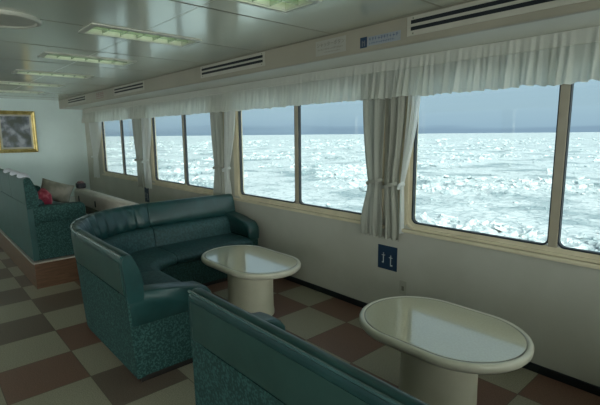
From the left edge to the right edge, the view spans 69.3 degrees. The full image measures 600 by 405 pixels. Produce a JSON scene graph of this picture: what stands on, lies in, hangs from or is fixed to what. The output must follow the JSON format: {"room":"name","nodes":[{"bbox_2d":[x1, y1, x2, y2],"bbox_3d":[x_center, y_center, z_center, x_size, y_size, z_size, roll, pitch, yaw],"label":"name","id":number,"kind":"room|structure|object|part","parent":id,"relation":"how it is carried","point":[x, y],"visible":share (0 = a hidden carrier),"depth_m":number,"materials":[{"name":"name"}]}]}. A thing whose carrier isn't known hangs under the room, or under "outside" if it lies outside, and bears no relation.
{"room":"ship interior","nodes":[
{"label":"ship interior","id":0,"kind":"room"},
{"bbox_2d":[0,98,89,195],"bbox_3d":[-7.459,-0.625,7.022,7.495,2.280,0.140,-8,12,-41],"label":"wall","id":1,"kind":"structure","parent":0,"point":[62,157],"depth_m":8.96,"materials":[{"name":"paint"}]},
{"bbox_2d":[0,110,38,152],"bbox_3d":[-5.560,-1.385,8.507,0.685,0.807,0.045,-8,12,-41],"label":"framed picture","id":2,"kind":"object","parent":1,"relation":"attached to","point":[18,134],"visible":1,"depth_m":8.53,"materials":[{"name":"gold metal"}]},
{"bbox_2d":[0,116,31,147],"bbox_3d":[-5.570,-1.387,8.518,0.485,0.607,0.008,-8,12,-41],"label":"print","id":3,"kind":"object","parent":2,"relation":"attached to","point":[15,131],"depth_m":8.51},
{"bbox_2d":[0,0,213,95],"bbox_3d":[-1.330,-1.252,3.328,0.003,0.002,13.350,-8,12,-41],"label":"trim","id":4,"kind":"structure","parent":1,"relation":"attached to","point":[213,0],"depth_m":2.97,"materials":[{"name":"grey metal"}]},
{"bbox_2d":[200,52,264,77],"bbox_3d":[-0.687,-1.326,4.226,0.012,0.118,1.130,-8,12,-41],"label":"air vent","id":5,"kind":"object","parent":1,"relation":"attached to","point":[255,60],"visible":1,"depth_m":4.16,"materials":[{"name":"metal"}]},
{"bbox_2d":[58,0,475,100],"bbox_3d":[-0.524,-1.366,4.042,0.004,0.007,13.350,-8,12,-41],"label":"trim","id":6,"kind":"structure","parent":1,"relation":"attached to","point":[469,0],"depth_m":3.28,"materials":[{"name":"grey metal"}]},
{"bbox_2d":[68,95,85,104],"bbox_3d":[-4.135,-1.894,8.023,0.012,0.118,1.130,-8,12,-41],"label":"air vent","id":7,"kind":"object","parent":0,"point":[78,99],"visible":1,"depth_m":7.98,"materials":[{"name":"metal"}]},
{"bbox_2d":[114,81,144,95],"bbox_3d":[-2.444,-1.616,6.162,0.012,0.118,1.130,-8,12,-41],"label":"air vent","id":8,"kind":"object","parent":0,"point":[138,86],"visible":1,"depth_m":6.11,"materials":[{"name":"metal"}]},
{"bbox_2d":[0,0,467,99],"bbox_3d":[-2.963,-1.068,1.872,7.775,0.120,13.630,-8,12,-41],"label":"ceiling","id":9,"kind":"structure","parent":0,"point":[214,27],"depth_m":3.10,"materials":[{"name":"white paint"}]},
{"bbox_2d":[0,9,41,28],"bbox_3d":[-1.840,-1.137,2.698,0.410,0.022,0.410,-8,12,-41],"label":"ceiling vent","id":10,"kind":"object","parent":9,"relation":"in","point":[8,19],"visible":1,"depth_m":2.71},
{"bbox_3d":[-1.840,-1.139,2.698,0.336,0.018,0.336,-8,12,-41],"label":"diffuser plate","id":11,"kind":"part","parent":10,"relation":"part of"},
{"bbox_2d":[0,90,43,93],"bbox_3d":[-4.666,-1.859,7.064,0.810,0.118,0.310,-8,12,-41],"label":"ceiling light","id":12,"kind":"object","parent":9,"relation":"attached to","point":[11,91],"visible":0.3,"depth_m":7.14,"materials":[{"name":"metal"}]},
{"bbox_2d":[0,81,65,86],"bbox_3d":[-3.784,-1.714,6.093,0.810,0.118,0.310,-8,12,-41],"label":"ceiling light","id":13,"kind":"object","parent":9,"relation":"attached to","point":[1,82],"visible":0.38,"depth_m":6.10,"materials":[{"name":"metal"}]},
{"bbox_2d":[11,69,93,78],"bbox_3d":[-2.928,-1.573,5.151,0.810,0.118,0.310,-8,12,-41],"label":"ceiling light","id":14,"kind":"object","parent":9,"relation":"attached to","point":[28,72],"visible":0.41,"depth_m":5.14,"materials":[{"name":"metal"}]},
{"bbox_2d":[37,52,136,65],"bbox_3d":[-2.026,-1.425,4.157,0.810,0.118,0.310,-8,12,-41],"label":"ceiling light","id":15,"kind":"object","parent":9,"relation":"attached to","point":[50,55],"visible":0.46,"depth_m":4.15,"materials":[{"name":"metal"}]},
{"bbox_2d":[78,23,201,46],"bbox_3d":[-1.165,-1.283,3.208,0.810,0.118,0.310,-8,12,-41],"label":"ceiling light","id":16,"kind":"object","parent":9,"relation":"attached to","point":[92,28],"visible":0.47,"depth_m":3.20,"materials":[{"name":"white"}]},
{"bbox_2d":[1,0,441,97],"bbox_3d":[-4.179,-1.154,2.875,7.027,0.003,8.982,-8,12,-41],"label":"trim","id":17,"kind":"structure","parent":9,"relation":"attached to","point":[169,0],"depth_m":3.54,"materials":[{"name":"grey metal"}]},
{"bbox_2d":[230,0,321,12],"bbox_3d":[-0.282,-1.137,2.237,0.810,0.118,0.310,-8,12,-41],"label":"ceiling light","id":18,"kind":"object","parent":9,"relation":"attached to","point":[284,6],"visible":1,"depth_m":2.47,"materials":[{"name":"metal"}]},
{"bbox_3d":[-0.096,-1.138,2.406,0.004,0.044,0.230,-8,12,-41],"label":"louvre blade","id":19,"kind":"part","parent":18,"relation":"part of","materials":[{"name":"metal"}]},
{"bbox_2d":[0,247,599,404],"bbox_3d":[-2.942,1.292,2.245,7.775,0.100,13.630,-8,12,-41],"label":"floor","id":20,"kind":"structure","parent":0,"point":[50,354],"depth_m":3.07,"materials":[{"name":"tile"}]},
{"bbox_2d":[0,196,78,288],"bbox_3d":[-3.652,0.359,6.983,2.061,0.278,5.121,-8,12,-41],"label":"wooden platform","id":21,"kind":"object","parent":20,"relation":"on","point":[59,270],"visible":0.26,"depth_m":4.62,"materials":[{"name":"brown wood"}]},
{"bbox_2d":[0,168,87,260],"bbox_3d":[-3.250,0.013,5.377,0.622,0.898,2.256,-8,12,-41],"label":"sofa","id":22,"kind":"object","parent":21,"relation":"on","point":[42,231],"visible":0.94,"depth_m":4.57,"materials":[{"name":"teal fabric"}]},
{"bbox_3d":[-3.464,-0.238,5.197,0.123,0.283,0.656,-8,12,-41],"label":"backrest","id":23,"kind":"part","parent":22,"relation":"part of","materials":[{"name":"teal plastic"}]},
{"bbox_3d":[-3.455,0.189,5.224,0.067,0.578,2.246,-8,12,-41],"label":"panel","id":24,"kind":"part","parent":22,"relation":"part of","materials":[{"name":"teal leather"}]},
{"bbox_3d":[-2.967,-0.156,4.650,0.122,0.283,0.824,-8,12,-41],"label":"backrest","id":25,"kind":"part","parent":22,"relation":"part of","materials":[{"name":"teal plastic"}]},
{"bbox_2d":[38,198,44,204],"bbox_3d":[-2.949,0.037,4.775,0.159,0.233,0.700,-8,12,-41],"label":"cushion","id":26,"kind":"object","parent":22,"relation":"on","point":[40,201],"depth_m":4.52,"materials":[{"name":"fabric"}]},
{"bbox_2d":[38,188,52,204],"bbox_3d":[-2.984,-0.045,5.055,0.185,0.244,0.213,-8,12,-41],"label":"bag","id":27,"kind":"object","parent":22,"relation":"on","point":[44,195],"visible":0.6,"depth_m":5.00,"materials":[{"name":"red fabric"}]},
{"bbox_3d":[-2.559,0.364,4.625,0.496,0.403,0.104,-8,12,-41],"label":"arm panel","id":28,"kind":"part","parent":22,"relation":"part of","materials":[{"name":"green fabric"}]},
{"bbox_2d":[41,178,73,202],"bbox_3d":[-3.028,-0.134,5.384,0.424,0.361,0.130,-5,10,-27],"label":"cushion","id":29,"kind":"object","parent":22,"relation":"on","point":[60,192],"visible":0.83,"depth_m":5.35,"materials":[{"name":"beige fabric"}]},
{"bbox_3d":[-2.569,0.121,4.580,0.549,0.210,0.120,-8,12,-41],"label":"armrest","id":30,"kind":"part","parent":22,"relation":"part of","materials":[{"name":"green fabric"}]},
{"bbox_2d":[74,188,137,213],"bbox_3d":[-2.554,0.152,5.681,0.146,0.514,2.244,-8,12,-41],"label":"sofa","id":31,"kind":"object","parent":21,"relation":"on","point":[94,201],"visible":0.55,"depth_m":5.70,"materials":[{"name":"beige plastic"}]},
{"bbox_2d":[76,181,85,188],"bbox_3d":[-3.216,-0.266,6.363,0.110,0.108,0.150,-8,12,-41],"label":"bag","id":32,"kind":"object","parent":31,"relation":"on","point":[80,184],"visible":1,"depth_m":6.31,"materials":[{"name":"black fabric"}]},
{"bbox_2d":[70,194,259,381],"bbox_3d":[-0.948,0.523,3.941,1.964,0.855,1.894,-8,12,-41],"label":"sofa","id":33,"kind":"object","parent":20,"relation":"on","point":[137,264],"visible":0.95,"depth_m":3.27,"materials":[{"name":"green leather"}]},
{"bbox_3d":[-1.426,0.250,3.947,0.971,0.200,2.696,0,9,5],"label":"panel","id":34,"kind":"part","parent":33,"relation":"part of","materials":[{"name":"teal leather"}]},
{"bbox_3d":[-1.317,0.386,2.954,0.131,0.270,0.944,-8,12,-41],"label":"backrest","id":35,"kind":"part","parent":33,"relation":"part of","materials":[{"name":"teal leather"}]},
{"bbox_3d":[-1.740,0.239,3.905,0.343,0.270,1.293,0,9,2],"label":"backrest","id":36,"kind":"part","parent":33,"relation":"part of","materials":[{"name":"teal leather"}]},
{"bbox_3d":[-1.383,0.627,3.992,1.017,0.540,2.688,0,9,4],"label":"panel","id":37,"kind":"part","parent":33,"relation":"part of","materials":[{"name":"green fabric"}]},
{"bbox_2d":[103,227,155,253],"bbox_3d":[-1.668,0.447,3.936,0.355,0.220,1.196,0,9,3],"label":"cushion","id":38,"kind":"object","parent":33,"relation":"on","point":[135,240],"depth_m":4.24,"materials":[{"name":"fabric"}]},
{"bbox_2d":[129,247,176,271],"bbox_3d":[-1.540,0.582,3.955,0.810,0.115,0.816,-8,12,-41],"label":"seat cushion","id":39,"kind":"object","parent":33,"relation":"on","point":[147,259],"depth_m":4.08,"materials":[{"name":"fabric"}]},
{"bbox_2d":[140,270,180,284],"bbox_3d":[-1.110,0.686,3.266,0.520,0.115,0.819,-8,12,-41],"label":"seat cushion","id":40,"kind":"object","parent":33,"relation":"on","point":[149,276],"depth_m":3.47,"materials":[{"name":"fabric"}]},
{"bbox_3d":[-0.863,0.642,2.850,0.585,0.255,0.140,-8,12,-41],"label":"armrest","id":41,"kind":"part","parent":33,"relation":"part of","materials":[{"name":"teal leather"}]},
{"bbox_3d":[-0.845,0.885,2.902,0.511,0.362,0.104,-8,12,-41],"label":"arm panel","id":42,"kind":"part","parent":33,"relation":"part of","materials":[{"name":"green fabric"}]},
{"bbox_3d":[-1.196,0.087,4.840,1.038,0.270,0.130,-8,12,-41],"label":"backrest","id":43,"kind":"part","parent":33,"relation":"part of","materials":[{"name":"teal leather"}]},
{"bbox_2d":[151,215,230,246],"bbox_3d":[-1.183,0.310,4.772,0.910,0.220,0.168,-8,12,-41],"label":"cushion","id":44,"kind":"object","parent":33,"relation":"on","point":[195,228],"depth_m":4.70,"materials":[{"name":"fabric"}]},
{"bbox_2d":[157,233,252,263],"bbox_3d":[-1.018,0.472,4.616,0.907,0.115,0.520,-8,12,-41],"label":"seat cushion","id":45,"kind":"object","parent":33,"relation":"on","point":[190,250],"depth_m":4.50,"materials":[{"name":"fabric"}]},
{"bbox_3d":[-0.697,0.253,4.994,0.144,0.255,0.588,-8,12,-41],"label":"armrest","id":46,"kind":"part","parent":33,"relation":"part of","materials":[{"name":"teal leather"}]},
{"bbox_3d":[-0.679,0.525,5.019,0.108,0.410,0.511,-8,12,-41],"label":"arm panel","id":47,"kind":"part","parent":33,"relation":"part of","materials":[{"name":"green fabric"}]},
{"bbox_2d":[201,245,300,315],"bbox_3d":[-0.431,0.723,3.773,0.630,0.502,1.010,-8,12,-41],"label":"table","id":48,"kind":"object","parent":20,"relation":"on","point":[251,270],"visible":0.94,"depth_m":3.60,"materials":[{"name":"beige plastic"}]},
{"bbox_2d":[187,287,428,404],"bbox_3d":[1.042,0.933,1.285,3.474,0.838,1.632,2,9,17],"label":"sofa","id":49,"kind":"object","parent":20,"relation":"on","point":[241,357],"visible":1,"depth_m":1.65,"materials":[{"name":"green leather"}]},
{"bbox_3d":[1.024,1.059,1.122,3.466,0.540,1.303,2,9,14],"label":"panel","id":50,"kind":"part","parent":49,"relation":"part of","materials":[{"name":"green fabric"}]},
{"bbox_3d":[-0.294,0.677,2.188,0.488,0.255,0.140,-8,12,-41],"label":"armrest","id":51,"kind":"part","parent":49,"relation":"part of","materials":[{"name":"teal leather"}]},
{"bbox_3d":[1.175,0.600,1.635,1.971,0.183,2.836,-8,12,-41],"label":"panel","id":52,"kind":"part","parent":49,"relation":"part of","materials":[{"name":"teal leather"}]},
{"bbox_2d":[359,296,533,404],"bbox_3d":[0.776,0.922,2.443,0.690,0.502,0.944,-8,12,-41],"label":"table","id":53,"kind":"object","parent":20,"relation":"on","point":[444,346],"visible":0.99,"depth_m":2.29,"materials":[{"name":"beige plastic"}]},
{"bbox_2d":[85,98,599,386],"bbox_3d":[-0.150,-0.251,4.548,0.036,2.380,13.630,-8,12,-41],"label":"wall","id":54,"kind":"structure","parent":0,"point":[557,304],"depth_m":3.26,"materials":[{"name":"paint"}]},
{"bbox_2d":[82,107,93,122],"bbox_3d":[-4.282,-1.750,8.747,0.071,0.296,0.740,-8,12,-41],"label":"valance","id":55,"kind":"object","parent":54,"relation":"hanging from","point":[87,116],"visible":0.98,"depth_m":8.74,"materials":[{"name":"white fabric"}]},
{"bbox_2d":[89,122,100,177],"bbox_3d":[-4.091,-1.137,8.703,0.088,1.316,0.714,-8,12,-41],"label":"window curtain","id":56,"kind":"object","parent":54,"relation":"hanging from","point":[94,127],"visible":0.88,"depth_m":8.77,"materials":[{"name":"white fabric"}]},
{"bbox_2d":[92,100,141,121],"bbox_3d":[-3.253,-1.581,7.607,0.073,0.294,2.350,-8,12,-41],"label":"valance","id":57,"kind":"object","parent":54,"relation":"hanging from","point":[132,109],"visible":0.98,"depth_m":7.47,"materials":[{"name":"white fabric"}]},
{"bbox_2d":[101,120,137,181],"bbox_3d":[-3.219,-1.037,7.855,0.070,1.223,2.270,-8,12,-41],"label":"window","id":58,"kind":"structure","parent":54,"relation":"in","point":[124,175],"depth_m":8.16,"materials":[{"name":"metal"}]},
{"bbox_3d":[-3.227,-0.446,7.936,0.034,0.029,2.270,-8,12,-41],"label":"sill","id":59,"kind":"part","parent":58,"relation":"part of","materials":[{"name":"ceramic"}]},
{"bbox_2d":[132,118,144,187],"bbox_3d":[-2.667,-0.902,7.135,0.088,1.316,0.390,-8,12,-41],"label":"window curtain","id":60,"kind":"object","parent":54,"relation":"hanging from","point":[136,123],"visible":0.87,"depth_m":7.14,"materials":[{"name":"grey fabric"}]},
{"bbox_2d":[141,118,151,188],"bbox_3d":[-2.420,-0.861,6.862,0.088,1.316,0.431,-8,12,-41],"label":"window curtain","id":61,"kind":"object","parent":54,"relation":"hanging from","point":[145,122],"visible":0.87,"depth_m":6.92,"materials":[{"name":"white fabric"}]},
{"bbox_2d":[144,187,149,202],"bbox_3d":[-2.563,-0.131,7.261,0.006,0.250,0.170,-8,12,-41],"label":"safety sign","id":62,"kind":"object","parent":54,"relation":"attached to","point":[146,190],"visible":0.84,"depth_m":7.26,"materials":[{"name":"blue plastic"}]},
{"bbox_2d":[140,86,223,117],"bbox_3d":[-1.680,-1.322,5.881,0.086,0.295,2.350,-8,12,-41],"label":"valance","id":63,"kind":"object","parent":54,"relation":"hanging from","point":[206,100],"visible":1,"depth_m":5.70,"materials":[{"name":"white fabric"}]},
{"bbox_3d":[-1.675,-1.386,5.875,0.024,0.006,2.350,-8,12,-41],"label":"seam cord","id":64,"kind":"part","parent":63,"relation":"part of","materials":[{"name":"white fabric"}]},
{"bbox_2d":[151,112,223,195],"bbox_3d":[-1.636,-0.776,6.111,0.070,1.223,2.270,-8,12,-41],"label":"window","id":65,"kind":"structure","parent":54,"relation":"in","point":[186,186],"depth_m":6.20,"materials":[{"name":"metal"}]},
{"bbox_3d":[-1.644,-0.185,6.192,0.034,0.029,2.270,-8,12,-41],"label":"sill","id":66,"kind":"part","parent":65,"relation":"part of","materials":[{"name":"ceramic"}]},
{"bbox_2d":[210,112,224,194],"bbox_3d":[-1.016,-0.630,5.316,0.088,1.316,0.289,-8,12,-41],"label":"window curtain","id":67,"kind":"object","parent":54,"relation":"hanging from","point":[216,119],"visible":0.72,"depth_m":5.32,"materials":[{"name":"grey fabric"}]},
{"bbox_2d":[222,110,234,193],"bbox_3d":[-0.833,-0.600,5.115,0.088,1.316,0.301,-8,12,-41],"label":"window curtain","id":68,"kind":"object","parent":54,"relation":"hanging from","point":[229,117],"visible":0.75,"depth_m":5.14,"materials":[{"name":"white fabric"}]},
{"bbox_2d":[221,59,391,111],"bbox_3d":[-0.110,-1.063,4.151,0.088,0.296,2.350,-8,12,-41],"label":"valance","id":69,"kind":"object","parent":54,"relation":"hanging from","point":[368,81],"visible":1,"depth_m":3.89,"materials":[{"name":"white fabric"}]},
{"bbox_3d":[-0.106,-1.127,4.145,0.025,0.006,2.350,-8,12,-41],"label":"seam cord","id":70,"kind":"part","parent":69,"relation":"part of","materials":[{"name":"white fabric"}]},
{"bbox_2d":[233,105,385,228],"bbox_3d":[-0.045,-0.514,4.360,0.070,1.223,2.270,-8,12,-41],"label":"window","id":71,"kind":"structure","parent":54,"relation":"in","point":[297,205],"depth_m":4.38,"materials":[{"name":"metal"}]},
{"bbox_3d":[-0.053,0.077,4.441,0.034,0.029,2.270,-8,12,-41],"label":"sill","id":72,"kind":"part","parent":71,"relation":"part of","materials":[{"name":"ceramic"}]},
{"bbox_2d":[59,0,599,108],"bbox_3d":[-0.511,-1.288,4.066,0.030,0.175,13.350,-8,12,-41],"label":"ceiling soffit","id":73,"kind":"structure","parent":54,"relation":"attached to","point":[301,53],"depth_m":3.11,"materials":[{"name":"paint"}]},
{"bbox_2d":[316,35,345,56],"bbox_3d":[0.225,-1.162,3.231,0.003,0.108,0.310,-8,12,-41],"label":"notice","id":74,"kind":"object","parent":73,"relation":"attached to","point":[338,44],"visible":1,"depth_m":3.22,"materials":[{"name":"paper"}]},
{"bbox_2d":[360,30,400,48],"bbox_3d":[0.531,-1.089,2.898,0.002,0.070,0.335,-8,12,-41],"label":"notice","id":75,"kind":"object","parent":73,"relation":"attached to","point":[395,35],"visible":1,"depth_m":2.89,"materials":[{"name":"blue"}]},
{"bbox_2d":[407,0,588,36],"bbox_3d":[1.050,-1.040,2.313,0.012,0.118,1.130,-8,12,-41],"label":"air vent","id":76,"kind":"object","parent":73,"relation":"attached to","point":[478,11],"visible":1,"depth_m":2.41,"materials":[{"name":"metal"}]},
{"bbox_2d":[64,10,599,109],"bbox_3d":[-0.336,-1.237,4.232,0.438,0.020,13.350,-8,12,-41],"label":"trim","id":77,"kind":"structure","parent":54,"relation":"attached to","point":[588,19],"depth_m":2.96,"materials":[{"name":"paint"}]},
{"bbox_2d":[361,98,385,237],"bbox_3d":[0.587,-0.366,3.551,0.088,1.316,0.260,-8,12,-41],"label":"window curtain","id":78,"kind":"object","parent":54,"relation":"hanging from","point":[373,109],"visible":0.83,"depth_m":3.56,"materials":[{"name":"white fabric"}]},
{"bbox_2d":[378,244,396,271],"bbox_3d":[0.733,0.463,3.640,0.006,0.205,0.195,-8,12,-41],"label":"safety sign","id":79,"kind":"object","parent":54,"relation":"attached to","point":[387,255],"visible":1,"depth_m":3.64,"materials":[{"name":"blue plastic"}]},
{"bbox_2d":[382,96,406,241],"bbox_3d":[0.727,-0.343,3.397,0.088,1.316,0.191,-8,12,-41],"label":"window curtain","id":80,"kind":"object","parent":54,"relation":"hanging from","point":[397,105],"visible":0.9,"depth_m":3.42,"materials":[{"name":"white fabric"}]},
{"bbox_2d":[399,280,406,294],"bbox_3d":[0.843,0.697,3.554,0.008,0.116,0.070,-8,12,-41],"label":"wall outlet","id":81,"kind":"object","parent":54,"relation":"attached to","point":[402,284],"visible":1,"depth_m":3.55,"materials":[{"name":"plastic"}]},
{"bbox_2d":[397,95,420,233],"bbox_3d":[0.832,-0.362,3.320,0.088,1.256,0.171,-8,12,-41],"label":"sheer curtain","id":82,"kind":"object","parent":54,"relation":"hanging from","point":[413,101],"visible":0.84,"depth_m":3.32,"materials":[{"name":"white fabric"}]},
{"bbox_2d":[284,276,599,395],"bbox_3d":[-0.159,0.801,4.698,0.014,0.055,13.350,-8,12,-41],"label":"baseboard","id":83,"kind":"structure","parent":54,"relation":"attached to","point":[536,368],"depth_m":2.81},
{"bbox_2d":[390,26,599,98],"bbox_3d":[1.899,-0.730,1.934,0.091,0.298,3.670,-8,12,-41],"label":"valance","id":84,"kind":"object","parent":54,"relation":"hanging from","point":[572,56],"visible":1,"depth_m":2.66,"materials":[{"name":"white fabric"}]},
{"bbox_3d":[1.904,-0.796,1.932,0.026,0.006,3.666,-8,12,-41],"label":"seam cord","id":85,"kind":"part","parent":84,"relation":"part of","materials":[{"name":"white fabric"}]},
{"bbox_2d":[398,83,599,269],"bbox_3d":[1.535,-0.254,2.619,0.070,1.223,2.270,-8,12,-41],"label":"window","id":86,"kind":"structure","parent":54,"relation":"in","point":[554,250],"depth_m":2.69,"materials":[{"name":"metal"}]},
{"bbox_3d":[1.527,0.338,2.701,0.034,0.029,2.270,-8,12,-41],"label":"sill","id":87,"kind":"part","parent":86,"relation":"part of","materials":[{"name":"ceramic"}]},
{"label":"outside","id":88,"kind":"structure","parent":0,"visible":0},
{"bbox_2d":[105,132,599,251],"bbox_3d":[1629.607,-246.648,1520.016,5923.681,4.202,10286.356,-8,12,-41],"label":"ice","id":89,"kind":"object","parent":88,"point":[500,184],"visible":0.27,"depth_m":89.58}
]}

